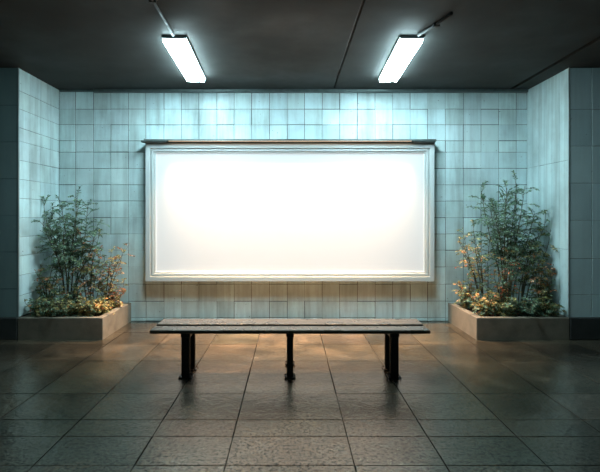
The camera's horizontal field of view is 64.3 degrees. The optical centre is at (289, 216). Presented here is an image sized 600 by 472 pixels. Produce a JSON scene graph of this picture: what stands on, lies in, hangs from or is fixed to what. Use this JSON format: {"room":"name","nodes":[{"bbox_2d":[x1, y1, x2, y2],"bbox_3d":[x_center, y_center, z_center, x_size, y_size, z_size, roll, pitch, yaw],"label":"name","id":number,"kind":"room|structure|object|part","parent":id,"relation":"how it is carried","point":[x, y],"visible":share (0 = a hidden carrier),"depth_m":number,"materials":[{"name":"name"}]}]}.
{"room":"metro station","nodes":[
{"label":"metro station","id":0,"kind":"room"},
{"bbox_2d":[0,68,58,316],"bbox_3d":[-4.313,-0.300,6.463,1.975,3.060,1.235,0,0,0],"label":"wall","id":1,"kind":"structure","parent":0,"point":[38,100],"depth_m":6.02,"materials":[{"name":"tile"}]},
{"bbox_2d":[17,68,18,316],"bbox_3d":[-3.332,-0.300,5.851,0.017,3.060,0.017,0,0,0],"label":"trim","id":2,"kind":"structure","parent":1,"relation":"attached to","point":[17,68],"depth_m":5.84,"materials":[{"name":"metal"}]},
{"bbox_2d":[0,303,56,339],"bbox_3d":[-4.315,1.365,6.447,1.970,0.270,1.265,0,0,0],"label":"baseboard","id":3,"kind":"structure","parent":1,"relation":"attached to","point":[8,325],"depth_m":5.82,"materials":[{"name":"stone"}]},
{"bbox_2d":[59,90,526,320],"bbox_3d":[0.045,-0.165,6.977,7.350,3.330,0.205,0,0,0],"label":"wall","id":4,"kind":"structure","parent":0,"point":[480,137],"depth_m":6.88,"materials":[{"name":"tile"}]},
{"bbox_2d":[60,90,92,91],"bbox_3d":[-3.075,-1.815,6.859,0.470,0.029,0.027,0,0,0],"label":"trim","id":5,"kind":"structure","parent":4,"relation":"attached to","point":[60,90],"depth_m":6.85,"materials":[{"name":"grey metal"}]},
{"bbox_2d":[141,139,435,280],"bbox_3d":[-0.021,-0.090,6.755,4.117,1.997,0.239,0,0,0],"label":"billboard","id":6,"kind":"object","parent":4,"relation":"attached to","point":[217,209],"visible":1,"depth_m":6.77,"materials":[{"name":"paint"}]},
{"bbox_2d":[141,139,435,143],"bbox_3d":[-0.021,-1.063,6.755,4.117,0.051,0.239,0,0,0],"label":"hood","id":7,"kind":"object","parent":6,"relation":"attached to","point":[148,141],"depth_m":6.71,"materials":[{"name":"grey metal"}]},
{"bbox_2d":[93,89,527,92],"bbox_3d":[0.290,-1.807,6.838,6.220,0.044,0.067,0,0,0],"label":"trim","id":8,"kind":"structure","parent":4,"relation":"attached to","point":[94,90],"depth_m":6.80,"materials":[{"name":"grey metal"}]},
{"bbox_2d":[0,321,599,471],"bbox_3d":[0.000,1.560,2.640,10.600,0.121,8.480,0,0,0],"label":"floor","id":9,"kind":"structure","parent":0,"point":[118,402],"depth_m":3.78,"materials":[{"name":"tile"}]},
{"bbox_2d":[18,302,130,339],"bbox_3d":[-2.804,1.365,6.347,1.039,0.270,1.054,0,0,0],"label":"planter","id":10,"kind":"object","parent":9,"relation":"on","point":[100,327],"visible":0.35,"depth_m":5.82,"materials":[{"name":"concrete"}]},
{"bbox_2d":[24,289,55,316],"bbox_3d":[-3.134,1.116,5.979,0.363,0.380,0.353,0,0,0],"label":"shrub","id":11,"kind":"object","parent":10,"relation":"in","point":[38,308],"visible":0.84,"depth_m":5.95,"materials":[{"name":"green plant"}]},
{"bbox_2d":[34,257,66,314],"bbox_3d":[-3.126,0.914,6.265,0.370,0.784,0.508,0,0,0],"label":"shrub","id":12,"kind":"object","parent":10,"relation":"on","point":[47,284],"visible":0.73,"depth_m":6.20,"materials":[{"name":"green plant"}]},
{"bbox_3d":[-3.134,0.922,6.266,0.351,0.769,0.458,0,0,0],"label":"stem","id":13,"kind":"part","parent":12,"relation":"part of","materials":[{"name":"green plant"}]},
{"bbox_2d":[39,297,76,316],"bbox_3d":[-2.913,1.148,5.953,0.453,0.317,0.429,0,0,0],"label":"shrub","id":14,"kind":"object","parent":10,"relation":"in","point":[59,311],"visible":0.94,"depth_m":5.92,"materials":[{"name":"green plant"}]},
{"bbox_2d":[31,186,109,301],"bbox_3d":[-2.881,0.435,6.367,0.860,1.742,0.945,0,0,0],"label":"shrub","id":15,"kind":"object","parent":10,"relation":"on","point":[68,256],"visible":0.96,"depth_m":6.38,"materials":[{"name":"green plant"}]},
{"bbox_2d":[55,283,86,315],"bbox_3d":[-2.845,1.077,6.207,0.385,0.458,0.412,0,0,0],"label":"shrub","id":16,"kind":"object","parent":10,"relation":"in","point":[63,293],"visible":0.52,"depth_m":6.18,"materials":[{"name":"green plant"}]},
{"bbox_3d":[-2.846,1.083,6.200,0.360,0.447,0.353,0,0,-28],"label":"stem","id":17,"kind":"part","parent":16,"relation":"part of","materials":[{"name":"green plant"}]},
{"bbox_2d":[65,294,95,316],"bbox_3d":[-2.626,1.134,5.995,0.369,0.345,0.381,0,0,-22],"label":"shrub","id":18,"kind":"object","parent":10,"relation":"in","point":[85,307],"visible":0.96,"depth_m":5.96,"materials":[{"name":"green plant"}]},
{"bbox_3d":[-2.627,1.143,5.988,0.326,0.326,0.360,0,0,-23],"label":"stem","id":19,"kind":"part","parent":18,"relation":"part of","materials":[{"name":"green plant"}]},
{"bbox_2d":[65,228,112,302],"bbox_3d":[-2.680,0.725,6.361,0.622,1.163,0.471,0,0,0],"label":"shrub","id":20,"kind":"object","parent":10,"relation":"on","point":[92,274],"visible":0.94,"depth_m":6.34,"materials":[{"name":"green plant"}]},
{"bbox_2d":[84,295,114,316],"bbox_3d":[-2.463,1.165,6.132,0.410,0.284,0.405,0,0,-21],"label":"shrub","id":21,"kind":"object","parent":10,"relation":"in","point":[101,307],"visible":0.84,"depth_m":6.08,"materials":[{"name":"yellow plant"}]},
{"bbox_3d":[-2.461,1.170,6.138,0.365,0.274,0.374,0,0,-24],"label":"stem","id":22,"kind":"part","parent":21,"relation":"part of","materials":[{"name":"green plant"}]},
{"bbox_2d":[95,278,128,309],"bbox_3d":[-2.465,1.075,6.524,0.456,0.462,0.367,0,0,0],"label":"shrub","id":23,"kind":"object","parent":10,"relation":"in","point":[114,297],"visible":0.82,"depth_m":6.49,"materials":[{"name":"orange plant"}]},
{"bbox_2d":[96,243,134,302],"bbox_3d":[-2.380,0.828,6.504,0.511,0.956,0.385,0,0,-20],"label":"shrub","id":24,"kind":"object","parent":10,"relation":"in","point":[120,249],"visible":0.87,"depth_m":6.47,"materials":[{"name":"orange plant"}]},
{"bbox_2d":[150,319,429,378],"bbox_3d":[0.000,1.275,4.675,2.620,0.450,0.520,0,0,0],"label":"bench","id":25,"kind":"object","parent":9,"relation":"on","point":[187,328],"visible":1,"depth_m":4.53,"materials":[{"name":"black metal"}]},
{"bbox_3d":[-0.975,1.489,4.470,0.120,0.022,0.110,0,0,0],"label":"foot plate","id":26,"kind":"part","parent":25,"relation":"part of","materials":[{"name":"black metal"}]},
{"bbox_3d":[-0.975,1.307,4.470,0.076,0.370,0.056,0,0,0],"label":"leg","id":27,"kind":"part","parent":25,"relation":"part of","materials":[{"name":"black metal"}]},
{"bbox_3d":[-0.975,1.307,4.700,0.076,0.370,0.056,0,0,0],"label":"leg","id":28,"kind":"part","parent":25,"relation":"part of","materials":[{"name":"black metal"}]},
{"bbox_3d":[0.000,1.307,4.470,0.060,0.370,0.056,0,0,0],"label":"leg","id":29,"kind":"part","parent":25,"relation":"part of","materials":[{"name":"black metal"}]},
{"bbox_3d":[0.000,1.489,4.470,0.104,0.022,0.110,0,0,0],"label":"foot plate","id":30,"kind":"part","parent":25,"relation":"part of","materials":[{"name":"black metal"}]},
{"bbox_3d":[0.975,1.307,4.700,0.076,0.370,0.056,0,0,0],"label":"leg","id":31,"kind":"part","parent":25,"relation":"part of","materials":[{"name":"black metal"}]},
{"bbox_3d":[0.975,1.307,4.470,0.076,0.370,0.056,0,0,0],"label":"leg","id":32,"kind":"part","parent":25,"relation":"part of","materials":[{"name":"black metal"}]},
{"bbox_3d":[0.975,1.489,4.470,0.120,0.022,0.110,0,0,0],"label":"foot plate","id":33,"kind":"part","parent":25,"relation":"part of","materials":[{"name":"black metal"}]},
{"bbox_2d":[448,302,568,339],"bbox_3d":[2.845,1.365,6.347,1.139,0.270,1.054,0,0,0],"label":"planter","id":34,"kind":"object","parent":9,"relation":"on","point":[478,327],"visible":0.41,"depth_m":5.82,"materials":[{"name":"concrete"}]},
{"bbox_2d":[453,276,481,309],"bbox_3d":[2.421,1.051,6.496,0.400,0.510,0.340,0,0,0],"label":"shrub","id":35,"kind":"object","parent":34,"relation":"in","point":[465,294],"visible":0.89,"depth_m":6.47,"materials":[{"name":"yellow plant"}]},
{"bbox_3d":[2.413,1.056,6.497,0.368,0.500,0.338,0,0,0],"label":"stem","id":36,"kind":"part","parent":35,"relation":"part of","materials":[{"name":"green plant"}]},
{"bbox_2d":[455,219,501,311],"bbox_3d":[2.505,0.668,6.479,0.657,1.275,0.559,0,0,0],"label":"shrub","id":37,"kind":"object","parent":34,"relation":"on","point":[477,250],"visible":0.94,"depth_m":6.40,"materials":[{"name":"green plant"}]},
{"bbox_2d":[464,290,503,316],"bbox_3d":[2.499,1.122,6.076,0.440,0.368,0.425,0,0,41],"label":"shrub","id":38,"kind":"object","parent":34,"relation":"in","point":[481,305],"visible":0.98,"depth_m":6.06,"materials":[{"name":"green plant"}]},
{"bbox_2d":[481,285,512,311],"bbox_3d":[2.721,1.090,6.286,0.405,0.433,0.375,0,0,-36],"label":"shrub","id":39,"kind":"object","parent":34,"relation":"in","point":[485,294],"visible":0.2,"depth_m":6.25,"materials":[{"name":"green plant"}]},
{"bbox_2d":[484,247,525,306],"bbox_3d":[2.768,0.843,6.138,0.484,0.925,0.408,0,0,-42],"label":"shrub","id":40,"kind":"object","parent":34,"relation":"on","point":[505,283],"visible":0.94,"depth_m":6.11,"materials":[{"name":"green plant"}]},
{"bbox_3d":[2.761,0.850,6.139,0.447,0.912,0.391,0,0,-39],"label":"stem","id":41,"kind":"part","parent":40,"relation":"part of","materials":[{"name":"green plant"}]},
{"bbox_2d":[466,170,547,302],"bbox_3d":[2.918,0.337,6.422,0.964,1.937,0.871,0,0,0],"label":"shrub","id":42,"kind":"object","parent":34,"relation":"on","point":[500,253],"visible":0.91,"depth_m":6.37,"materials":[{"name":"green plant"}]},
{"bbox_2d":[487,296,526,316],"bbox_3d":[2.736,1.145,5.984,0.431,0.324,0.374,0,0,0],"label":"shrub","id":43,"kind":"object","parent":34,"relation":"in","point":[507,310],"visible":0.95,"depth_m":5.95,"materials":[{"name":"green plant"}]},
{"bbox_2d":[511,297,546,316],"bbox_3d":[2.977,1.159,5.971,0.392,0.296,0.461,0,0,0],"label":"shrub","id":44,"kind":"object","parent":34,"relation":"in","point":[530,308],"visible":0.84,"depth_m":5.94,"materials":[{"name":"green plant"}]},
{"bbox_3d":[2.978,1.163,5.963,0.355,0.287,0.440,0,0,0],"label":"stem","id":45,"kind":"part","parent":44,"relation":"part of","materials":[{"name":"green plant"}]},
{"bbox_2d":[510,211,557,311],"bbox_3d":[3.128,0.604,6.254,0.540,1.403,0.490,0,0,0],"label":"shrub","id":46,"kind":"object","parent":34,"relation":"on","point":[538,252],"visible":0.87,"depth_m":6.25,"materials":[{"name":"green plant"}]},
{"bbox_2d":[523,254,556,311],"bbox_3d":[3.201,0.889,6.152,0.397,0.834,0.414,0,0,0],"label":"shrub","id":47,"kind":"object","parent":34,"relation":"on","point":[551,273],"visible":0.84,"depth_m":6.13,"materials":[{"name":"green plant"}]},
{"bbox_2d":[529,296,565,316],"bbox_3d":[3.208,1.141,5.996,0.381,0.331,0.416,0,0,0],"label":"shrub","id":48,"kind":"object","parent":34,"relation":"in","point":[551,311],"visible":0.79,"depth_m":5.91,"materials":[{"name":"green plant"}]},
{"bbox_3d":[3.215,1.150,5.996,0.361,0.314,0.392,0,0,0],"label":"stem","id":49,"kind":"part","parent":48,"relation":"part of","materials":[{"name":"green plant"}]},
{"bbox_2d":[0,0,599,89],"bbox_3d":[0.000,-1.920,2.740,10.600,0.180,8.680,0,0,0],"label":"ceiling","id":50,"kind":"structure","parent":0,"point":[63,44],"depth_m":4.95,"materials":[{"name":"paint"}]},
{"bbox_2d":[149,0,174,36],"bbox_3d":[-1.128,-1.812,2.980,0.060,0.033,3.561,0,0,-1],"label":"conduit","id":51,"kind":"object","parent":50,"relation":"attached to","point":[154,2],"visible":1,"depth_m":4.28,"materials":[{"name":"grey metal"}]},
{"bbox_2d":[161,35,205,81],"bbox_3d":[-1.197,-1.800,5.525,0.250,0.059,1.450,0,0,-2],"label":"ceiling light","id":52,"kind":"object","parent":50,"relation":"attached to","point":[179,47],"visible":1,"depth_m":5.29,"materials":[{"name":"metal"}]},
{"bbox_2d":[179,39,204,81],"bbox_3d":[-1.117,-1.788,5.528,0.060,0.037,1.426,0,0,-2],"label":"diffuser","id":53,"kind":"object","parent":52,"relation":"attached to","point":[185,47],"depth_m":5.40,"materials":[{"name":"white plastic"}]},
{"bbox_2d":[379,35,424,81],"bbox_3d":[1.258,-1.800,5.525,0.250,0.059,1.450,0,0,2],"label":"ceiling light","id":54,"kind":"object","parent":50,"relation":"attached to","point":[405,47],"visible":1,"depth_m":5.29,"materials":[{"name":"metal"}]},
{"bbox_2d":[392,39,422,81],"bbox_3d":[1.338,-1.788,5.522,0.060,0.037,1.426,0,0,2],"label":"diffuser","id":55,"kind":"object","parent":54,"relation":"attached to","point":[417,42],"depth_m":5.36,"materials":[{"name":"white plastic"}]},
{"bbox_2d":[417,12,452,36],"bbox_3d":[1.377,-1.812,4.510,0.063,0.033,0.536,0,0,-18],"label":"conduit","id":56,"kind":"object","parent":50,"relation":"attached to","point":[437,24],"visible":1,"depth_m":4.49,"materials":[{"name":"black metal"}]},
{"bbox_2d":[527,68,599,316],"bbox_3d":[4.357,-0.300,6.463,1.886,3.060,1.235,0,0,0],"label":"wall","id":57,"kind":"structure","parent":0,"point":[547,101],"depth_m":5.87,"materials":[{"name":"tile"}]},
{"bbox_2d":[568,68,569,316],"bbox_3d":[3.421,-0.300,5.851,0.017,3.060,0.017,0,0,0],"label":"trim","id":58,"kind":"structure","parent":57,"relation":"attached to","point":[568,68],"depth_m":5.84,"materials":[{"name":"metal"}]},
{"bbox_2d":[560,314,599,339],"bbox_3d":[4.360,1.365,6.447,1.880,0.270,1.265,0,0,0],"label":"baseboard","id":59,"kind":"structure","parent":57,"relation":"attached to","point":[580,328],"depth_m":5.82,"materials":[{"name":"stone"}]}
]}

